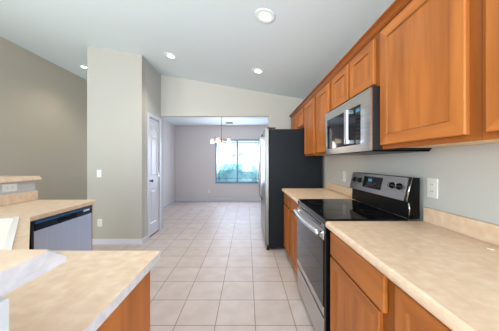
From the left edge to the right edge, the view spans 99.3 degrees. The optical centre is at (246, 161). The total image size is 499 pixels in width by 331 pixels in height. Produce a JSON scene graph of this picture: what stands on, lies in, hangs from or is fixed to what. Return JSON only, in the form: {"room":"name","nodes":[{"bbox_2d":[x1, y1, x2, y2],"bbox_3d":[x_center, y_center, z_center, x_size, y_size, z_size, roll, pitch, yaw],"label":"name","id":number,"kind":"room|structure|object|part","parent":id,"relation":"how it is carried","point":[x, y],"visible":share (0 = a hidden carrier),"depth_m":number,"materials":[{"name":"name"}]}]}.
{"room":"kitchen","nodes":[
{"label":"kitchen","id":0,"kind":"room"},
{"bbox_2d":[0,180,34,330],"bbox_3d":[-1.261,0.732,1.124,1.898,1.108,1.932,0,0,0],"label":"wall","id":1,"kind":"structure","parent":0,"point":[22,186],"depth_m":0.28,"materials":[{"name":"grey paint"}]},
{"bbox_2d":[2,183,16,192],"bbox_3d":[-2.086,0.226,1.865,0.007,0.072,0.115,0,0,0],"label":"wall outlet","id":2,"kind":"object","parent":1,"relation":"attached to","point":[11,187],"visible":1,"depth_m":1.86,"materials":[{"name":"white plastic"}]},
{"bbox_2d":[0,191,37,205],"bbox_3d":[-1.224,0.327,1.190,1.729,0.090,1.820,0,0,0],"label":"backsplash","id":3,"kind":"structure","parent":1,"relation":"attached to","point":[8,199],"depth_m":1.92,"materials":[{"name":"beige laminate"}]},
{"bbox_2d":[0,176,65,296],"bbox_3d":[-1.406,0.158,1.005,2.188,0.038,2.250,0,0,0],"label":"raised bar","id":4,"kind":"object","parent":1,"relation":"on","point":[18,268],"visible":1,"depth_m":0.31,"materials":[{"name":"laminate"}]},
{"bbox_2d":[0,36,86,199],"bbox_3d":[-4.180,-0.417,1.750,0.120,3.406,10.500,0,0,0],"label":"wall","id":5,"kind":"structure","parent":0,"point":[43,104],"depth_m":4.27,"materials":[{"name":"beige paint"}]},
{"bbox_2d":[87,46,144,238],"bbox_3d":[-2.072,-0.281,3.365,0.855,3.134,0.100,0,0,0],"label":"wall column","id":6,"kind":"structure","parent":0,"point":[115,79],"depth_m":3.31,"materials":[{"name":"paint"}]},
{"bbox_2d":[97,219,101,226],"bbox_3d":[-2.300,0.949,3.311,0.072,0.118,0.007,0,0,0],"label":"wall outlet","id":7,"kind":"object","parent":6,"relation":"attached to","point":[99,221],"visible":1,"depth_m":3.31,"materials":[{"name":"white plastic"}]},
{"bbox_2d":[92,239,141,243],"bbox_3d":[-2.067,1.244,3.309,0.867,0.085,0.012,0,0,0],"label":"baseboard","id":8,"kind":"structure","parent":6,"relation":"attached to","point":[94,241],"depth_m":3.30,"materials":[{"name":"white paint"}]},
{"bbox_2d":[145,59,162,235],"bbox_3d":[-1.695,-0.202,3.792,0.100,2.975,0.755,0,0,0],"label":"wall","id":9,"kind":"structure","parent":0,"point":[152,76],"depth_m":3.73,"materials":[{"name":"grey paint"}]},
{"bbox_2d":[142,235,147,243],"bbox_3d":[-1.639,1.244,3.401,0.012,0.085,0.173,0,0,0],"label":"baseboard","id":10,"kind":"structure","parent":9,"relation":"attached to","point":[145,238],"depth_m":3.40,"materials":[{"name":"white paint"}]},
{"bbox_2d":[147,112,160,239],"bbox_3d":[-1.637,0.230,3.768,0.016,2.112,0.549,0,0,0],"label":"trim","id":11,"kind":"structure","parent":9,"relation":"attached to","point":[149,115],"depth_m":3.54,"materials":[{"name":"white paint"}]},
{"bbox_2d":[150,118,158,236],"bbox_3d":[-1.643,0.263,3.771,0.097,2.044,0.432,0,0,0],"label":"door","id":12,"kind":"structure","parent":9,"relation":"in","point":[154,125],"depth_m":3.80,"materials":[{"name":"white paint"}]},
{"bbox_2d":[163,120,174,203],"bbox_3d":[-2.440,-0.274,5.585,0.120,3.120,2.830,0,0,0],"label":"wall","id":13,"kind":"structure","parent":0,"point":[168,128],"depth_m":6.43,"materials":[{"name":"paint"}]},
{"bbox_2d":[163,199,174,206],"bbox_3d":[-2.374,1.244,5.579,0.012,0.085,2.818,0,0,0],"label":"baseboard","id":14,"kind":"structure","parent":13,"relation":"attached to","point":[173,200],"depth_m":6.39,"materials":[{"name":"white paint"}]},
{"bbox_2d":[0,0,394,125],"bbox_3d":[-1.496,-1.693,1.750,5.488,1.055,10.740,0,0,0],"label":"ceiling","id":15,"kind":"structure","parent":0,"point":[220,42],"depth_m":2.58,"materials":[{"name":"paint"}]},
{"bbox_2d":[164,52,177,59],"bbox_3d":[-1.133,-1.577,3.160,0.194,0.039,0.196,0,0,0],"label":"recessed light","id":16,"kind":"object","parent":15,"relation":"in","point":[169,55],"visible":1,"depth_m":3.15,"materials":[{"name":"paint"}]},
{"bbox_2d":[210,117,231,143],"bbox_3d":[-0.696,-0.849,5.600,0.565,0.710,0.588,0,0,0],"label":"chandelier","id":17,"kind":"object","parent":15,"relation":"hanging from","point":[218,140],"visible":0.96,"depth_m":5.58,"materials":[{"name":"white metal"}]},
{"bbox_2d":[252,68,263,73],"bbox_3d":[0.164,-1.351,3.157,0.194,0.039,0.196,0,0,0],"label":"recessed light","id":18,"kind":"object","parent":15,"relation":"in","point":[254,70],"visible":1,"depth_m":3.14,"materials":[{"name":"paint"}]},
{"bbox_2d":[255,8,274,23],"bbox_3d":[0.167,-1.351,1.966,0.194,0.039,0.196,0,0,0],"label":"recessed light","id":19,"kind":"object","parent":15,"relation":"in","point":[268,16],"visible":1,"depth_m":1.95,"materials":[{"name":"paint"}]},
{"bbox_3d":[0.167,-1.349,1.966,0.090,0.024,0.091,0,0,0],"label":"bulb","id":20,"kind":"part","parent":19,"relation":"part of","materials":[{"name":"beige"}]},
{"bbox_2d":[92,201,314,330],"bbox_3d":[-1.496,1.336,1.750,5.488,0.100,10.740,0,0,0],"label":"floor","id":21,"kind":"structure","parent":0,"point":[215,270],"depth_m":2.44,"materials":[{"name":"tile"}]},
{"bbox_2d":[29,205,91,250],"bbox_3d":[-1.752,0.845,1.704,0.616,0.883,0.561,0,0,0],"label":"dishwasher","id":22,"kind":"object","parent":21,"relation":"on","point":[69,230],"visible":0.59,"depth_m":1.68,"materials":[{"name":"silver plastic"}]},
{"bbox_3d":[-1.453,0.439,1.714,0.014,0.071,0.539,0,0,0],"label":"control panel","id":23,"kind":"part","parent":22,"relation":"part of","materials":[{"name":"black"}]},
{"bbox_2d":[85,205,91,250],"bbox_3d":[-1.774,0.845,1.998,0.621,0.883,0.020,0,0,0],"label":"end panel","id":24,"kind":"object","parent":21,"relation":"on","point":[89,205],"visible":0.14,"depth_m":2.00,"materials":[{"name":"brown wood"}]},
{"bbox_2d":[96,271,149,330],"bbox_3d":[-0.654,0.845,0.557,0.577,0.883,0.525,0,0,0],"label":"base cabinet","id":25,"kind":"object","parent":21,"relation":"on","point":[133,313],"visible":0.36,"depth_m":0.69,"materials":[{"name":"brown wood"}]},
{"bbox_2d":[258,127,321,249],"bbox_3d":[0.640,0.390,3.533,0.909,1.792,0.905,0,0,0],"label":"refrigerator","id":26,"kind":"object","parent":21,"relation":"on","point":[284,163],"visible":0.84,"depth_m":3.08,"materials":[{"name":"grey metal"}]},
{"bbox_2d":[284,193,298,275],"bbox_3d":[0.810,0.850,2.536,0.590,0.873,0.896,0,0,0],"label":"base cabinet","id":27,"kind":"object","parent":21,"relation":"on","point":[290,218],"visible":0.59,"depth_m":2.50,"materials":[{"name":"brown wood"}]},
{"bbox_3d":[0.524,0.495,2.792,0.019,0.132,0.345,0,0,0],"label":"drawer","id":28,"kind":"part","parent":27,"relation":"part of","materials":[{"name":"brown wood"}]},
{"bbox_3d":[0.524,0.876,2.792,0.019,0.590,0.345,0,0,0],"label":"door","id":29,"kind":"part","parent":27,"relation":"part of","materials":[{"name":"brown wood"}]},
{"bbox_3d":[0.524,0.876,2.333,0.019,0.590,0.385,0,0,0],"label":"door","id":30,"kind":"part","parent":27,"relation":"part of","materials":[{"name":"brown wood"}]},
{"bbox_3d":[0.524,0.495,2.333,0.019,0.132,0.385,0,0,0],"label":"drawer","id":31,"kind":"part","parent":27,"relation":"part of","materials":[{"name":"brown wood"}]},
{"bbox_2d":[282,182,359,203],"bbox_3d":[0.809,0.347,2.537,0.634,0.130,0.906,0,0,0],"label":"countertop","id":32,"kind":"structure","parent":27,"relation":"on","point":[331,191],"depth_m":2.50,"materials":[{"name":"beige laminate"}]},
{"bbox_2d":[294,172,419,330],"bbox_3d":[0.759,0.693,1.708,0.662,1.186,0.743,0,0,0],"label":"electric range","id":33,"kind":"object","parent":21,"relation":"on","point":[399,195],"visible":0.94,"depth_m":1.55,"materials":[{"name":"silver metal"}]},
{"bbox_3d":[0.460,0.464,1.708,0.064,0.031,0.656,0,0,0],"label":"oven handle","id":34,"kind":"part","parent":33,"relation":"part of","materials":[{"name":"silver metal"}]},
{"bbox_3d":[0.510,0.719,1.723,0.036,0.551,0.708,0,0,0],"label":"oven door","id":35,"kind":"part","parent":33,"relation":"part of","materials":[{"name":"silver metal"}]},
{"bbox_3d":[0.511,1.123,1.723,0.034,0.206,0.708,0,0,0],"label":"storage drawer","id":36,"kind":"part","parent":33,"relation":"part of","materials":[{"name":"silver metal"}]},
{"bbox_3d":[0.517,0.422,1.722,0.023,0.036,0.707,0,0,0],"label":"vent trim","id":37,"kind":"part","parent":33,"relation":"part of","materials":[{"name":"silver metal"}]},
{"bbox_3d":[0.513,0.815,1.352,0.032,0.823,0.030,0,0,0],"label":"trim","id":38,"kind":"part","parent":33,"relation":"part of","materials":[{"name":"black metal"}]},
{"bbox_2d":[297,199,407,224],"bbox_3d":[0.757,0.381,1.708,0.526,0.041,0.743,0,0,0],"label":"cooktop","id":39,"kind":"object","parent":33,"relation":"in","point":[322,210],"depth_m":1.57,"materials":[{"name":"black glass"}]},
{"bbox_3d":[1.012,0.164,1.492,0.032,0.045,0.046,0,0,0],"label":"knob","id":40,"kind":"part","parent":33,"relation":"part of","materials":[{"name":"black plastic"}]},
{"bbox_3d":[1.012,0.164,1.422,0.032,0.045,0.046,0,0,0],"label":"knob","id":41,"kind":"part","parent":33,"relation":"part of","materials":[{"name":"black plastic"}]},
{"bbox_3d":[1.027,0.229,1.345,0.044,0.256,0.013,0,0,0],"label":"edge trim","id":42,"kind":"part","parent":33,"relation":"part of","materials":[{"name":"silver metal"}]},
{"bbox_2d":[330,232,395,330],"bbox_3d":[0.810,0.850,1.045,0.590,0.873,0.568,0,0,0],"label":"base cabinet","id":43,"kind":"object","parent":21,"relation":"on","point":[362,298],"visible":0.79,"depth_m":1.00,"materials":[{"name":"brown wood"}]},
{"bbox_3d":[0.524,0.878,1.073,0.019,0.585,0.485,0,0,0],"label":"door","id":44,"kind":"part","parent":43,"relation":"part of","materials":[{"name":"brown wood"}]},
{"bbox_2d":[395,285,451,330],"bbox_3d":[0.810,0.850,0.460,0.590,0.873,0.598,0,0,0],"label":"base cabinet","id":45,"kind":"object","parent":21,"relation":"on","point":[410,315],"visible":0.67,"depth_m":0.67,"materials":[{"name":"brown wood"}]},
{"bbox_2d":[325,207,498,330],"bbox_3d":[0.809,0.347,0.716,0.634,0.130,1.232,0,0,0],"label":"countertop","id":46,"kind":"structure","parent":45,"relation":"on","point":[443,261],"depth_m":0.81,"materials":[{"name":"beige laminate"}]},
{"bbox_3d":[-1.515,0.845,0.857,1.140,0.883,1.125,0,0,0],"label":"cabinet","id":47,"kind":"object","parent":21,"relation":"on","visible":0},
{"bbox_2d":[0,191,159,330],"bbox_3d":[-1.224,0.342,1.190,1.729,0.120,1.820,0,0,0],"label":"countertop","id":48,"kind":"structure","parent":47,"relation":"on","point":[80,293],"depth_m":0.66,"materials":[{"name":"beige laminate"}]},
{"bbox_2d":[0,217,18,249],"bbox_3d":[-1.405,0.454,0.941,0.810,0.187,0.515,0,0,45],"label":"sink","id":49,"kind":"object","parent":48,"relation":"in","point":[8,226],"visible":0.73,"depth_m":1.32,"materials":[{"name":"white ceramic"}]},
{"bbox_3d":[-1.381,0.454,0.965,0.764,0.186,0.393,0,0,45],"label":"bowl","id":50,"kind":"part","parent":49,"relation":"part of","materials":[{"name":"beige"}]},
{"bbox_2d":[175,126,267,197],"bbox_3d":[-0.626,-0.164,7.060,3.508,2.900,0.120,0,0,0],"label":"wall","id":51,"kind":"structure","parent":0,"point":[194,152],"depth_m":7.00,"materials":[{"name":"paint"}]},
{"bbox_2d":[175,198,260,200],"bbox_3d":[-0.626,1.244,6.994,3.508,0.085,0.012,0,0,0],"label":"baseboard","id":52,"kind":"structure","parent":51,"relation":"attached to","point":[176,199],"depth_m":6.99,"materials":[{"name":"white paint"}]},
{"bbox_2d":[215,140,258,182],"bbox_3d":[-0.310,-0.019,7.034,1.510,1.450,0.112,0,0,0],"label":"window","id":53,"kind":"structure","parent":51,"relation":"in","point":[237,142],"depth_m":7.02,"materials":[{"name":"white plastic"}]},
{"bbox_2d":[161,75,303,128],"bbox_3d":[-0.259,-0.202,4.110,2.773,2.975,0.120,0,0,0],"label":"wall header","id":54,"kind":"structure","parent":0,"point":[180,97],"depth_m":4.05,"materials":[{"name":"beige paint"}]},
{"bbox_2d":[322,143,498,224],"bbox_3d":[1.188,0.040,1.750,0.120,2.493,10.500,0,0,0],"label":"wall","id":55,"kind":"structure","parent":0,"point":[467,176],"depth_m":1.20,"materials":[{"name":"grey paint"}]},
{"bbox_2d":[291,105,304,128],"bbox_3d":[0.965,-0.661,3.461,0.323,0.295,0.936,0,0,0],"label":"upper cabinet","id":56,"kind":"object","parent":55,"relation":"attached to","point":[297,121],"visible":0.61,"depth_m":3.31,"materials":[{"name":"brown wood"}]},
{"bbox_3d":[0.812,-0.661,3.670,0.019,0.247,0.400,0,0,0],"label":"door","id":57,"kind":"part","parent":56,"relation":"part of","materials":[{"name":"brown wood"}]},
{"bbox_3d":[0.812,-0.661,3.210,0.019,0.247,0.300,0,0,0],"label":"door","id":58,"kind":"part","parent":56,"relation":"part of","materials":[{"name":"brown wood"}]},
{"bbox_2d":[289,0,410,117],"bbox_3d":[0.953,-0.832,2.045,0.345,0.042,3.770,0,0,0],"label":"crown molding","id":59,"kind":"structure","parent":56,"relation":"on","point":[396,6],"depth_m":1.48,"materials":[{"name":"brown wood"}]},
{"bbox_2d":[304,78,332,155],"bbox_3d":[0.965,-0.445,2.515,0.323,0.728,0.952,0,0,0],"label":"upper cabinet","id":60,"kind":"object","parent":55,"relation":"attached to","point":[315,110],"visible":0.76,"depth_m":2.45,"materials":[{"name":"brown wood"}]},
{"bbox_3d":[0.812,-0.445,2.766,0.019,0.680,0.412,0,0,0],"label":"door","id":61,"kind":"part","parent":60,"relation":"part of","materials":[{"name":"brown wood"}]},
{"bbox_3d":[0.812,-0.445,2.281,0.019,0.680,0.362,0,0,0],"label":"door","id":62,"kind":"part","parent":60,"relation":"part of","materials":[{"name":"brown wood"}]},
{"bbox_2d":[325,182,351,196],"bbox_3d":[1.116,0.327,2.537,0.020,0.090,0.906,0,0,0],"label":"backsplash","id":63,"kind":"structure","parent":55,"relation":"attached to","point":[344,190],"depth_m":2.53,"materials":[{"name":"beige laminate"}]},
{"bbox_2d":[343,171,345,181],"bbox_3d":[1.124,0.166,2.450,0.007,0.118,0.072,0,0,0],"label":"wall outlet","id":64,"kind":"object","parent":55,"relation":"attached to","point":[344,172],"visible":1,"depth_m":2.44,"materials":[{"name":"white plastic"}]},
{"bbox_2d":[332,30,381,108],"bbox_3d":[0.965,-0.640,1.663,0.323,0.338,0.747,0,0,0],"label":"upper cabinet","id":65,"kind":"object","parent":55,"relation":"attached to","point":[362,72],"visible":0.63,"depth_m":1.53,"materials":[{"name":"brown wood"}]},
{"bbox_3d":[0.812,-0.640,1.855,0.019,0.290,0.319,0,0,0],"label":"door","id":66,"kind":"part","parent":65,"relation":"part of","materials":[{"name":"brown wood"}]},
{"bbox_3d":[0.812,-0.640,1.503,0.019,0.290,0.310,0,0,0],"label":"door","id":67,"kind":"part","parent":65,"relation":"part of","materials":[{"name":"brown wood"}]},
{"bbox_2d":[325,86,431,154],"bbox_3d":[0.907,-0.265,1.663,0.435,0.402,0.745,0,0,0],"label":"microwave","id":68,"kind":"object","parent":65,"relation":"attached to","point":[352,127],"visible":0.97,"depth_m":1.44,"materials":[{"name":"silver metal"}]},
{"bbox_3d":[0.756,-0.262,1.663,0.013,0.384,0.745,0,0,0],"label":"frame","id":69,"kind":"part","parent":68,"relation":"part of","materials":[{"name":"silver metal"}]},
{"bbox_3d":[0.722,-0.244,1.492,0.064,0.240,0.044,0,0,0],"label":"handle","id":70,"kind":"part","parent":68,"relation":"part of","materials":[{"name":"silver metal"}]},
{"bbox_3d":[0.752,-0.253,1.436,0.002,0.247,0.068,0,0,0],"label":"control panel","id":71,"kind":"part","parent":68,"relation":"part of","materials":[{"name":"black ceramic"}]},
{"bbox_2d":[427,178,437,198],"bbox_3d":[1.124,0.158,1.285,0.007,0.118,0.072,0,0,0],"label":"wall outlet","id":72,"kind":"object","parent":55,"relation":"attached to","point":[432,183],"visible":1,"depth_m":1.28,"materials":[{"name":"white plastic"}]},
{"bbox_2d":[380,0,498,148],"bbox_3d":[0.965,-0.443,1.016,0.323,0.732,0.545,0,0,0],"label":"upper cabinet","id":73,"kind":"object","parent":55,"relation":"attached to","point":[431,50],"visible":0.98,"depth_m":0.93,"materials":[{"name":"brown wood"}]},
{"bbox_3d":[0.833,-0.083,1.016,0.019,0.012,0.545,0,0,0],"label":"rail","id":74,"kind":"part","parent":73,"relation":"part of","materials":[{"name":"brown wood"}]},
{"bbox_2d":[423,207,498,245],"bbox_3d":[1.116,0.327,0.716,0.020,0.090,1.232,0,0,0],"label":"backsplash","id":75,"kind":"structure","parent":55,"relation":"attached to","point":[487,232],"depth_m":1.08,"materials":[{"name":"beige laminate"}]},
{"bbox_2d":[482,0,498,139],"bbox_3d":[0.965,-0.443,0.451,0.323,0.732,0.580,0,0,0],"label":"upper cabinet","id":76,"kind":"object","parent":55,"relation":"attached to","point":[490,8],"visible":1,"depth_m":0.70,"materials":[{"name":"brown wood"}]},
{"bbox_3d":[0.833,-0.083,0.451,0.019,0.012,0.580,0,0,0],"label":"rail","id":77,"kind":"part","parent":76,"relation":"part of","materials":[{"name":"brown wood"}]},
{"label":"outside","id":78,"kind":"structure","parent":0,"visible":0},
{"bbox_3d":[0.000,1.471,33.565,60.000,0.130,52.870,0,0,0],"label":"ground","id":79,"kind":"structure","parent":78,"visible":0},
{"bbox_2d":[217,161,257,180],"bbox_3d":[-0.417,0.681,9.408,2.296,1.477,1.904,0,0,0],"label":"round shrub","id":80,"kind":"object","parent":79,"relation":"on","point":[244,171],"visible":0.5,"depth_m":8.86,"materials":[{"name":"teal plant"}]},
{"bbox_2d":[217,141,258,170],"bbox_3d":[0.000,-1.004,19.000,19.000,4.820,7.200,0,0,0],"label":"house","id":81,"kind":"structure","parent":79,"relation":"on","point":[247,152],"depth_m":16.00,"materials":[{"name":"white paint"}]}
]}

